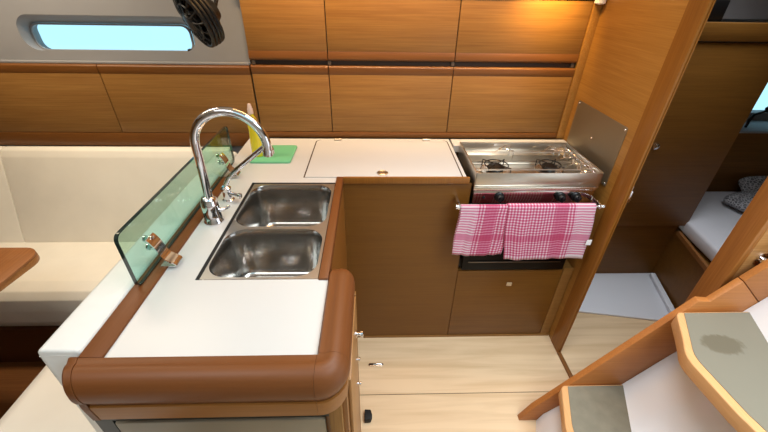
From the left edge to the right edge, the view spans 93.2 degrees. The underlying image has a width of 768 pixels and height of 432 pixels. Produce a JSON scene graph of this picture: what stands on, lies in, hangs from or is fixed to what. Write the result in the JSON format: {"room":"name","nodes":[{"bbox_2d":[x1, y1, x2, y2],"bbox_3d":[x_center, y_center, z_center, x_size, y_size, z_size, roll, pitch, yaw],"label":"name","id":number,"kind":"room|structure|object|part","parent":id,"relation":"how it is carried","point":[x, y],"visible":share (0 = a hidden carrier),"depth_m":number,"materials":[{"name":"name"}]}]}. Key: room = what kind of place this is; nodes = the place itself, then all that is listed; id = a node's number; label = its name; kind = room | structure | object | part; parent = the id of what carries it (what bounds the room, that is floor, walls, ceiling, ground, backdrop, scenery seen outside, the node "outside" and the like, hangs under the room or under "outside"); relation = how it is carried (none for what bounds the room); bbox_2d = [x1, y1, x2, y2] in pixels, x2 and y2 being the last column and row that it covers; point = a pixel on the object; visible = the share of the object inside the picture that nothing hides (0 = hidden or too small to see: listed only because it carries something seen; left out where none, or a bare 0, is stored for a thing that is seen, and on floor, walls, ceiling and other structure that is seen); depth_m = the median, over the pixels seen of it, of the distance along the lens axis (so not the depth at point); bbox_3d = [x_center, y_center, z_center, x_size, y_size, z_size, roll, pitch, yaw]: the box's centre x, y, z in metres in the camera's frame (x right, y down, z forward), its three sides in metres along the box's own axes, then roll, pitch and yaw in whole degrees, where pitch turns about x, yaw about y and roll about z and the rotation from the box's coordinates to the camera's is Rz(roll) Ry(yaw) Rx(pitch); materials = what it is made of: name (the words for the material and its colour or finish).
{"room":"ship interior","nodes":[
{"label":"ship interior","id":0,"kind":"room"},
{"bbox_2d":[0,0,591,266],"bbox_3d":[-0.874,-0.442,1.695,3.560,2.100,0.090,0,33,-2],"label":"wall","id":1,"kind":"structure","parent":0,"point":[17,42],"depth_m":1.45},
{"bbox_2d":[0,63,122,131],"bbox_3d":[-1.617,-0.504,1.562,0.865,0.290,0.023,0,33,-2],"label":"locker","id":2,"kind":"object","parent":1,"relation":"attached to","point":[34,97],"visible":0.99,"depth_m":1.56,"materials":[{"name":"brown wood"}]},
{"bbox_2d":[30,23,194,51],"bbox_3d":[-1.121,-0.737,1.502,0.644,0.104,0.042,0,33,-2],"label":"window","id":3,"kind":"structure","parent":1,"relation":"in","point":[32,25],"depth_m":1.49,"materials":[{"name":"white"}]},
{"bbox_2d":[0,132,249,145],"bbox_3d":[-1.309,-0.357,1.669,1.488,0.062,0.021,0,33,-2],"label":"trim","id":4,"kind":"structure","parent":1,"relation":"attached to","point":[6,138],"depth_m":1.66,"materials":[{"name":"brown wood"}]},
{"bbox_2d":[0,60,249,64],"bbox_3d":[-1.604,-0.633,1.486,2.088,0.010,0.012,0,33,-2],"label":"trim","id":5,"kind":"structure","parent":1,"relation":"attached to","point":[1,61],"depth_m":1.50,"materials":[{"name":"grey plastic"}]},
{"bbox_2d":[97,64,260,132],"bbox_3d":[-0.874,-0.506,1.585,0.621,0.290,0.023,0,33,-2],"label":"locker","id":6,"kind":"object","parent":1,"relation":"attached to","point":[143,97],"visible":0.78,"depth_m":1.56,"materials":[{"name":"brown wood"}]},
{"bbox_2d":[173,0,224,47],"bbox_3d":[-0.618,-0.760,1.244,0.167,0.315,0.331,0,33,-2],"label":"fan","id":7,"kind":"object","parent":1,"relation":"attached to","point":[202,17],"visible":1,"depth_m":1.18,"materials":[{"name":"black plastic"}]},
{"bbox_3d":[-0.595,-0.684,1.222,0.085,0.103,0.086,0,33,-2],"label":"motor","id":8,"kind":"part","parent":7,"relation":"part of","materials":[{"name":"black plastic"}]},
{"bbox_2d":[239,0,327,60],"bbox_3d":[-0.393,-0.744,1.446,0.323,0.229,0.023,0,33,-2],"label":"locker","id":9,"kind":"object","parent":1,"relation":"attached to","point":[274,29],"visible":1,"depth_m":1.44,"materials":[{"name":"brown wood"}]},
{"bbox_2d":[251,64,332,130],"bbox_3d":[-0.397,-0.512,1.596,0.323,0.286,0.023,0,33,-2],"label":"locker","id":10,"kind":"object","parent":1,"relation":"attached to","point":[289,97],"visible":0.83,"depth_m":1.58,"materials":[{"name":"brown wood"}]},
{"bbox_2d":[329,65,452,131],"bbox_3d":[0.029,-0.513,1.609,0.527,0.286,0.023,0,33,-2],"label":"locker","id":11,"kind":"object","parent":1,"relation":"attached to","point":[364,98],"visible":1,"depth_m":1.60,"materials":[{"name":"brown wood"}]},
{"bbox_2d":[325,0,460,61],"bbox_3d":[0.033,-0.745,1.459,0.527,0.229,0.023,0,33,-2],"label":"locker","id":12,"kind":"object","parent":1,"relation":"attached to","point":[357,30],"visible":1,"depth_m":1.45,"materials":[{"name":"brown wood"}]},
{"bbox_2d":[266,131,556,138],"bbox_3d":[0.126,-0.381,1.698,1.374,0.026,0.024,0,33,-2],"label":"trim","id":13,"kind":"structure","parent":1,"relation":"attached to","point":[290,134],"depth_m":1.69,"materials":[{"name":"brown wood"}]},
{"bbox_2d":[250,60,574,67],"bbox_3d":[0.130,-0.645,1.536,1.374,0.018,0.008,0,33,-2],"label":"trim","id":14,"kind":"structure","parent":1,"relation":"attached to","point":[278,62],"depth_m":1.53,"materials":[{"name":"brown wood"}]},
{"bbox_2d":[446,66,574,132],"bbox_3d":[0.554,-0.514,1.626,0.521,0.286,0.023,0,33,-2],"label":"locker","id":15,"kind":"object","parent":1,"relation":"attached to","point":[482,99],"visible":0.99,"depth_m":1.61,"materials":[{"name":"brown wood"}]},
{"bbox_2d":[454,0,593,62],"bbox_3d":[0.558,-0.746,1.475,0.521,0.229,0.023,0,33,-2],"label":"locker","id":16,"kind":"object","parent":1,"relation":"attached to","point":[512,31],"visible":1,"depth_m":1.46,"materials":[{"name":"brown wood"}]},
{"bbox_2d":[722,0,767,18],"bbox_3d":[2.012,-1.135,1.487,2.280,0.587,0.020,0,33,-2],"label":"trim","id":17,"kind":"structure","parent":1,"relation":"attached to","point":[736,9],"depth_m":1.61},
{"bbox_2d":[358,312,655,431],"bbox_3d":[0.263,1.022,1.270,5.800,0.060,3.800,0,33,-2],"label":"floor","id":18,"kind":"structure","parent":0,"point":[420,368],"depth_m":1.67,"materials":[{"name":"brown wood"}]},
{"bbox_2d":[0,361,45,418],"bbox_3d":[-1.848,1.353,0.637,1.538,0.012,2.474,0,33,-2],"label":"floor","id":19,"kind":"structure","parent":18,"relation":"on","point":[15,377],"depth_m":1.61,"materials":[{"name":"brown wood"}]},
{"bbox_2d":[0,248,39,291],"bbox_3d":[-1.764,0.651,1.086,1.137,0.704,0.897,0,33,-2],"label":"table","id":20,"kind":"object","parent":19,"relation":"on","point":[14,262],"visible":1,"depth_m":1.22,"materials":[{"name":"brown wood"}]},
{"bbox_2d":[0,146,230,361],"bbox_3d":[-1.657,0.180,1.674,1.890,0.856,0.530,0,33,-2],"label":"settee","id":21,"kind":"object","parent":18,"relation":"on","point":[68,205],"visible":0.52,"depth_m":1.67,"materials":[{"name":"beige leather"}]},
{"bbox_3d":[-2.167,-0.076,1.701,0.874,0.471,0.178,0,33,-2],"label":"backrest","id":22,"kind":"part","parent":21,"relation":"part of","materials":[{"name":"beige leather"}]},
{"bbox_2d":[0,242,135,325],"bbox_3d":[-1.658,0.261,1.722,1.890,0.208,0.508,0,33,-2],"label":"seat cushion","id":23,"kind":"object","parent":21,"relation":"on","point":[65,273],"depth_m":1.55,"materials":[{"name":"beige leather"}]},
{"bbox_3d":[-1.220,-0.079,1.730,1.012,0.471,0.178,0,33,-2],"label":"backrest","id":24,"kind":"part","parent":21,"relation":"part of","materials":[{"name":"beige leather"}]},
{"bbox_2d":[0,151,236,431],"bbox_3d":[-0.857,0.637,0.942,0.531,0.911,1.930,0,33,-2],"label":"partition","id":25,"kind":"object","parent":18,"relation":"on","point":[44,406],"visible":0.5,"depth_m":1.02,"materials":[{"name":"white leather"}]},
{"bbox_2d":[0,365,95,431],"bbox_3d":[-0.903,0.804,0.843,0.432,0.137,1.585,0,33,-2],"label":"seat cushion","id":26,"kind":"object","parent":25,"relation":"on","point":[44,406],"depth_m":1.07,"materials":[{"name":"beige leather"}]},
{"bbox_2d":[95,191,363,431],"bbox_3d":[-0.350,0.462,1.258,0.573,0.875,0.783,0,33,-2],"label":"base cabinet","id":27,"kind":"object","parent":18,"relation":"on","point":[346,418],"visible":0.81,"depth_m":0.80,"materials":[{"name":"brown wood"}]},
{"bbox_3d":[-0.358,0.718,0.969,0.450,0.660,0.010,0,33,-2],"label":"panel","id":28,"kind":"part","parent":27,"relation":"part of","materials":[{"name":"grey"}]},
{"bbox_2d":[62,138,565,420],"bbox_3d":[0.124,0.018,1.198,1.472,0.132,1.218,0,33,-2],"label":"countertop","id":29,"kind":"structure","parent":27,"relation":"on","point":[177,345],"depth_m":0.76,"materials":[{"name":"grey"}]},
{"bbox_2d":[114,126,240,284],"bbox_3d":[-0.557,-0.086,1.100,0.067,0.147,0.704,0,33,-2],"label":"screen","id":30,"kind":"object","parent":29,"relation":"on","point":[153,241],"visible":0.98,"depth_m":0.91,"materials":[{"name":"green"}]},
{"bbox_3d":[-0.353,0.312,0.686,0.448,0.078,0.063,0,33,-2],"label":"rail","id":31,"kind":"part","parent":29,"relation":"part of","materials":[{"name":"brown wood"}]},
{"bbox_2d":[189,107,272,225],"bbox_3d":[-0.418,-0.129,1.001,0.237,0.343,0.058,0,33,-2],"label":"mixer tap","id":32,"kind":"object","parent":29,"relation":"on","point":[211,210],"visible":1,"depth_m":0.96,"materials":[{"name":"silver metal"}]},
{"bbox_2d":[200,194,224,225],"bbox_3d":[-0.509,-0.021,1.069,0.058,0.086,0.058,0,33,-2],"label":"base","id":33,"kind":"object","parent":32,"relation":"on","point":[211,210],"depth_m":1.05,"materials":[{"name":"silver metal"}]},
{"bbox_3d":[-0.477,-0.022,1.079,0.040,0.020,0.013,-6,34,-11],"label":"mixer lever","id":34,"kind":"part","parent":32,"relation":"part of","materials":[{"name":"silver metal"}]},
{"bbox_2d":[220,146,274,202],"bbox_3d":[-0.430,-0.134,1.135,0.197,0.204,0.038,3,33,4],"label":"tap","id":35,"kind":"object","parent":29,"relation":"on","point":[228,197],"visible":0.87,"depth_m":1.15,"materials":[{"name":"silver metal"}]},
{"bbox_2d":[220,186,234,202],"bbox_3d":[-0.511,-0.075,1.182,0.038,0.052,0.038,0,33,-2],"label":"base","id":36,"kind":"object","parent":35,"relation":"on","point":[228,197],"depth_m":1.17,"materials":[{"name":"silver metal"}]},
{"bbox_3d":[-0.481,-0.066,1.175,0.043,0.019,0.022,3,33,3],"label":"cross handle","id":37,"kind":"part","parent":35,"relation":"part of","materials":[{"name":"silver metal"}]},
{"bbox_3d":[-0.424,-0.151,1.127,0.186,0.166,0.016,2,33,2],"label":"slanting spout","id":38,"kind":"part","parent":35,"relation":"part of","materials":[{"name":"silver metal"}]},
{"bbox_2d":[195,183,334,279],"bbox_3d":[-0.317,0.083,1.136,0.296,0.158,0.502,0,33,-2],"label":"double sink","id":39,"kind":"object","parent":29,"relation":"in","point":[277,230],"visible":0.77,"depth_m":1.10,"materials":[{"name":"silver metal"}]},
{"bbox_3d":[-0.311,0.160,1.018,0.276,0.157,0.205,0,33,-2],"label":"bowl","id":40,"kind":"part","parent":39,"relation":"part of","materials":[{"name":"metal"}]},
{"bbox_3d":[-0.317,0.026,1.223,0.276,0.157,0.259,0,33,-2],"label":"bowl","id":41,"kind":"part","parent":39,"relation":"part of","materials":[{"name":"metal"}]},
{"bbox_2d":[250,145,296,162],"bbox_3d":[-0.455,-0.258,1.505,0.164,0.008,0.172,0,33,-2],"label":"cutting board","id":42,"kind":"object","parent":29,"relation":"on","point":[283,153],"visible":0.56,"depth_m":1.47,"materials":[{"name":"green plastic"}]},
{"bbox_2d":[247,103,262,156],"bbox_3d":[-0.509,-0.334,1.419,0.046,0.210,0.038,0,33,-2],"label":"soap bottle","id":43,"kind":"object","parent":42,"relation":"on","point":[255,141],"visible":0.69,"depth_m":1.42,"materials":[{"name":"yellow plastic"}]},
{"bbox_3d":[-0.097,0.311,0.694,0.063,0.078,0.063,0,33,-2],"label":"corner rail","id":44,"kind":"part","parent":29,"relation":"part of","materials":[{"name":"brown wood"}]},
{"bbox_3d":[-0.102,0.223,0.830,0.063,0.078,0.262,0,33,-2],"label":"rail","id":45,"kind":"part","parent":29,"relation":"part of","materials":[{"name":"brown wood"}]},
{"bbox_3d":[-0.004,-0.245,1.502,0.586,0.002,0.369,0,33,-2],"label":"fridge lid","id":46,"kind":"part","parent":29,"relation":"part of","materials":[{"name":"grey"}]},
{"bbox_3d":[-0.109,0.708,0.968,0.029,0.785,0.014,0,33,-2],"label":"frame","id":47,"kind":"part","parent":27,"relation":"part of","materials":[{"name":"brown wood"}]},
{"bbox_3d":[-0.084,0.605,1.101,0.008,0.754,0.250,0,33,-2],"label":"door","id":48,"kind":"part","parent":27,"relation":"part of","materials":[{"name":"brown wood"}]},
{"bbox_3d":[-0.088,0.543,1.224,0.008,0.784,0.017,0,33,-2],"label":"frame","id":49,"kind":"part","parent":27,"relation":"part of","materials":[{"name":"brown wood"}]},
{"bbox_2d":[364,409,371,422],"bbox_3d":[-0.064,0.821,1.489,0.031,0.030,0.043,0,33,-2],"label":"door stop","id":50,"kind":"object","parent":18,"relation":"on","point":[368,414],"visible":1,"depth_m":1.48,"materials":[{"name":"black rubber"}]},
{"bbox_2d":[368,363,382,365],"bbox_3d":[-0.038,0.695,1.702,0.070,0.008,0.015,0,33,-2],"label":"ring","id":51,"kind":"object","parent":18,"relation":"on","point":[369,364],"visible":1,"depth_m":1.70,"materials":[{"name":"metal"}]},
{"bbox_2d":[381,392,520,394],"bbox_3d":[0.253,0.787,1.597,5.800,0.018,0.003,0,33,-2],"label":"trim","id":52,"kind":"structure","parent":18,"relation":"attached to","point":[495,392],"depth_m":1.59,"materials":[{"name":"brown wood"}]},
{"bbox_2d":[343,152,573,337],"bbox_3d":[0.327,0.138,1.772,1.032,0.879,0.398,0,33,-2],"label":"base cabinet","id":53,"kind":"object","parent":18,"relation":"on","point":[409,281],"visible":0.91,"depth_m":1.63,"materials":[{"name":"brown wood"}]},
{"bbox_3d":[0.071,0.240,1.607,0.509,0.879,0.015,0,33,-2],"label":"plain panel","id":54,"kind":"part","parent":53,"relation":"part of","materials":[{"name":"brown wood"}]},
{"bbox_3d":[0.561,0.420,1.733,0.472,0.427,0.006,0,33,-2],"label":"door","id":55,"kind":"part","parent":53,"relation":"part of","materials":[{"name":"brown wood"}]},
{"bbox_2d":[454,142,604,269],"bbox_3d":[0.538,-0.026,1.566,0.563,0.474,0.364,0,33,-2],"label":"gas stove","id":56,"kind":"object","parent":53,"relation":"in","point":[498,172],"visible":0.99,"depth_m":1.47,"materials":[{"name":"silver metal"}]},
{"bbox_2d":[452,204,507,255],"bbox_3d":[0.376,0.057,1.406,0.207,0.234,0.029,0,33,-2],"label":"tea towel","id":57,"kind":"object","parent":56,"relation":"hanging from","point":[480,228],"visible":1,"depth_m":1.39,"materials":[{"name":"pink fabric"}]},
{"bbox_3d":[0.454,-0.187,1.480,0.126,0.004,0.126,0,33,-2],"label":"burner","id":58,"kind":"part","parent":56,"relation":"part of","materials":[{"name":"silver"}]},
{"bbox_3d":[0.442,-0.067,1.381,0.038,0.038,0.028,0,33,-2],"label":"knob","id":59,"kind":"part","parent":56,"relation":"part of","materials":[{"name":"black plastic"}]},
{"bbox_3d":[0.575,-0.223,1.461,0.460,0.006,0.175,0,33,-2],"label":"pan rail","id":60,"kind":"part","parent":56,"relation":"part of","materials":[{"name":"silver metal"}]},
{"bbox_3d":[0.575,-0.080,1.404,0.468,0.060,0.016,0,33,-2],"label":"control panel","id":61,"kind":"part","parent":56,"relation":"part of","materials":[{"name":"grey mirror"}]},
{"bbox_3d":[0.676,-0.190,1.491,0.112,0.004,0.112,0,33,-2],"label":"burner","id":62,"kind":"part","parent":56,"relation":"part of","materials":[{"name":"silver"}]},
{"bbox_2d":[503,203,596,259],"bbox_3d":[0.635,0.063,1.417,0.359,0.256,0.039,0,33,-2],"label":"tea towel","id":63,"kind":"object","parent":56,"relation":"hanging from","point":[532,230],"visible":1,"depth_m":1.40,"materials":[{"name":"pink fabric"}]},
{"bbox_3d":[0.679,-0.068,1.388,0.038,0.038,0.028,0,33,-2],"label":"knob","id":64,"kind":"part","parent":56,"relation":"part of","materials":[{"name":"black plastic"}]},
{"bbox_3d":[0.739,-0.068,1.390,0.038,0.038,0.028,0,33,-2],"label":"knob","id":65,"kind":"part","parent":56,"relation":"part of","materials":[{"name":"black plastic"}]},
{"bbox_3d":[0.768,-0.224,1.481,0.062,0.020,0.276,0,33,-2],"label":"clamp rail","id":66,"kind":"part","parent":56,"relation":"part of","materials":[{"name":"silver metal"}]},
{"bbox_2d":[517,259,767,431],"bbox_3d":[1.140,0.605,0.670,1.183,1.319,1.202,0,33,-2],"label":"steps","id":67,"kind":"structure","parent":18,"relation":"on","point":[702,366],"depth_m":1.14,"materials":[{"name":"brown wood"}]},
{"bbox_2d":[596,22,767,272],"bbox_3d":[1.496,-0.352,2.087,1.280,1.392,0.580,0,33,-2],"label":"door","id":68,"kind":"structure","parent":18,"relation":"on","point":[725,75],"depth_m":1.74,"materials":[{"name":"brown wood"}]},
{"bbox_3d":[1.279,-0.340,1.770,0.828,0.926,0.028,0,33,-2],"label":"locker panel","id":69,"kind":"part","parent":68,"relation":"part of","materials":[{"name":"brown wood"}]},
{"bbox_2d":[707,0,730,20],"bbox_3d":[1.349,-0.862,1.518,0.095,0.078,0.090,0,33,-2],"label":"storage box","id":70,"kind":"object","parent":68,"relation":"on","point":[719,8],"visible":0.36,"depth_m":1.48,"materials":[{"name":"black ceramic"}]},
{"bbox_3d":[1.513,-0.760,1.500,1.280,0.069,0.036,0,33,-2],"label":"rail","id":71,"kind":"part","parent":68,"relation":"part of","materials":[{"name":"brown wood"}]},
{"bbox_2d":[652,192,743,308],"bbox_3d":[2.337,0.295,2.004,1.506,0.422,1.050,0,33,-2],"label":"bed","id":72,"kind":"object","parent":18,"relation":"on","point":[692,247],"visible":0.27,"depth_m":2.00,"materials":[{"name":"brown wood"}]},
{"bbox_3d":[1.630,0.252,1.818,0.075,0.024,0.585,2,33,1],"label":"edge rail","id":73,"kind":"part","parent":72,"relation":"part of","materials":[{"name":"brown wood"}]},
{"bbox_3d":[2.353,0.147,1.915,1.438,0.077,1.020,0,33,-2],"label":"mattress","id":74,"kind":"part","parent":72,"relation":"part of","materials":[{"name":"white fabric"}]},
{"bbox_2d":[723,190,757,211],"bbox_3d":[2.150,-0.085,2.121,0.300,0.090,0.180,-10,35,-16],"label":"pillow","id":75,"kind":"object","parent":72,"relation":"on","point":[740,201],"visible":0.59,"depth_m":2.09,"materials":[{"name":"grey fabric"}]},
{"bbox_2d":[738,176,766,190],"bbox_3d":[2.372,-0.184,2.243,0.360,0.108,0.127,-2,33,-5],"label":"pillow","id":76,"kind":"object","parent":72,"relation":"on","point":[751,182],"visible":0.55,"depth_m":2.21,"materials":[{"name":"grey fabric"}]},
{"bbox_2d":[685,176,767,301],"bbox_3d":[1.478,-0.020,1.040,0.782,1.975,0.104,0,33,-2],"label":"wall","id":77,"kind":"structure","parent":18,"relation":"on","point":[745,247],"depth_m":1.11,"materials":[{"name":"brown wood"}]},
{"bbox_3d":[1.155,0.141,1.095,0.045,0.044,0.037,0,33,-2],"label":"knob","id":78,"kind":"part","parent":77,"relation":"part of","materials":[{"name":"silver metal"}]},
{"bbox_2d":[548,0,688,338],"bbox_3d":[0.861,-0.344,1.517,0.017,1.980,0.528,0,33,-2],"label":"wall","id":79,"kind":"structure","parent":0,"point":[632,40],"depth_m":1.31,"materials":[{"name":"brown wood"}]},
{"bbox_2d":[557,352,572,377],"bbox_3d":[0.857,0.747,1.647,0.018,0.010,0.300,0,33,-2],"label":"trim","id":80,"kind":"structure","parent":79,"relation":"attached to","point":[560,355],"depth_m":1.71,"materials":[{"name":"brown wood"}]},
{"bbox_2d":[556,0,602,138],"bbox_3d":[0.838,-0.825,1.431,0.032,1.080,0.028,0,33,-2],"label":"trim","id":81,"kind":"structure","parent":79,"relation":"attached to","point":[596,8],"depth_m":1.54,"materials":[{"name":"brown wood"}]},
{"bbox_2d":[566,100,627,185],"bbox_3d":[0.851,-0.308,1.489,0.005,0.234,0.358,0,33,-2],"label":"shield","id":82,"kind":"object","parent":79,"relation":"attached to","point":[598,137],"visible":0.73,"depth_m":1.45,"materials":[{"name":"silver metal"}]},
{"bbox_2d":[594,0,605,3],"bbox_3d":[0.831,-0.826,1.394,0.040,0.022,0.040,0,33,-2],"label":"lamp","id":83,"kind":"object","parent":79,"relation":"attached to","point":[596,1],"visible":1,"depth_m":1.38,"materials":[{"name":"white"}]},
{"bbox_2d":[625,187,633,206],"bbox_3d":[0.886,-0.074,1.317,0.015,0.090,0.030,0,33,-2],"label":"latch","id":84,"kind":"object","parent":79,"relation":"in","point":[632,192],"depth_m":1.30,"materials":[{"name":"metal"}]},
{"bbox_2d":[551,0,715,351],"bbox_3d":[0.869,-0.181,1.266,0.021,1.980,0.072,0,33,-2],"label":"trim","id":85,"kind":"structure","parent":79,"relation":"attached to","point":[696,14],"depth_m":1.22,"materials":[{"name":"brown wood"}]},
{"bbox_2d":[579,273,674,320],"bbox_3d":[1.268,0.451,2.089,0.812,0.034,0.373,0,33,-2],"label":"floor","id":86,"kind":"structure","parent":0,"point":[643,296],"depth_m":2.08,"materials":[{"name":"white"}]},
{"bbox_2d":[707,19,767,119],"bbox_3d":[1.990,-0.767,2.227,2.280,2.010,0.060,0,33,-2],"label":"wall","id":87,"kind":"structure","parent":0,"point":[764,116],"depth_m":2.00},
{"bbox_2d":[706,133,767,191],"bbox_3d":[2.400,-0.209,2.438,1.452,0.795,0.214,0,33,-2],"label":"trim","id":88,"kind":"structure","parent":87,"relation":"attached to","point":[747,156],"depth_m":2.23,"materials":[{"name":"brown wood"}]},
{"bbox_2d":[739,120,767,132],"bbox_3d":[2.406,-0.546,2.217,1.452,0.010,0.217,0,33,-2],"label":"trim","id":89,"kind":"structure","parent":87,"relation":"attached to","point":[755,126],"depth_m":2.18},
{"bbox_2d":[744,106,767,127],"bbox_3d":[2.237,-0.599,2.154,0.141,0.141,0.044,0,33,-2],"label":"reading lamp","id":90,"kind":"object","parent":89,"relation":"on","point":[766,108],"visible":1,"depth_m":2.16,"materials":[{"name":"black plastic"}]}
]}

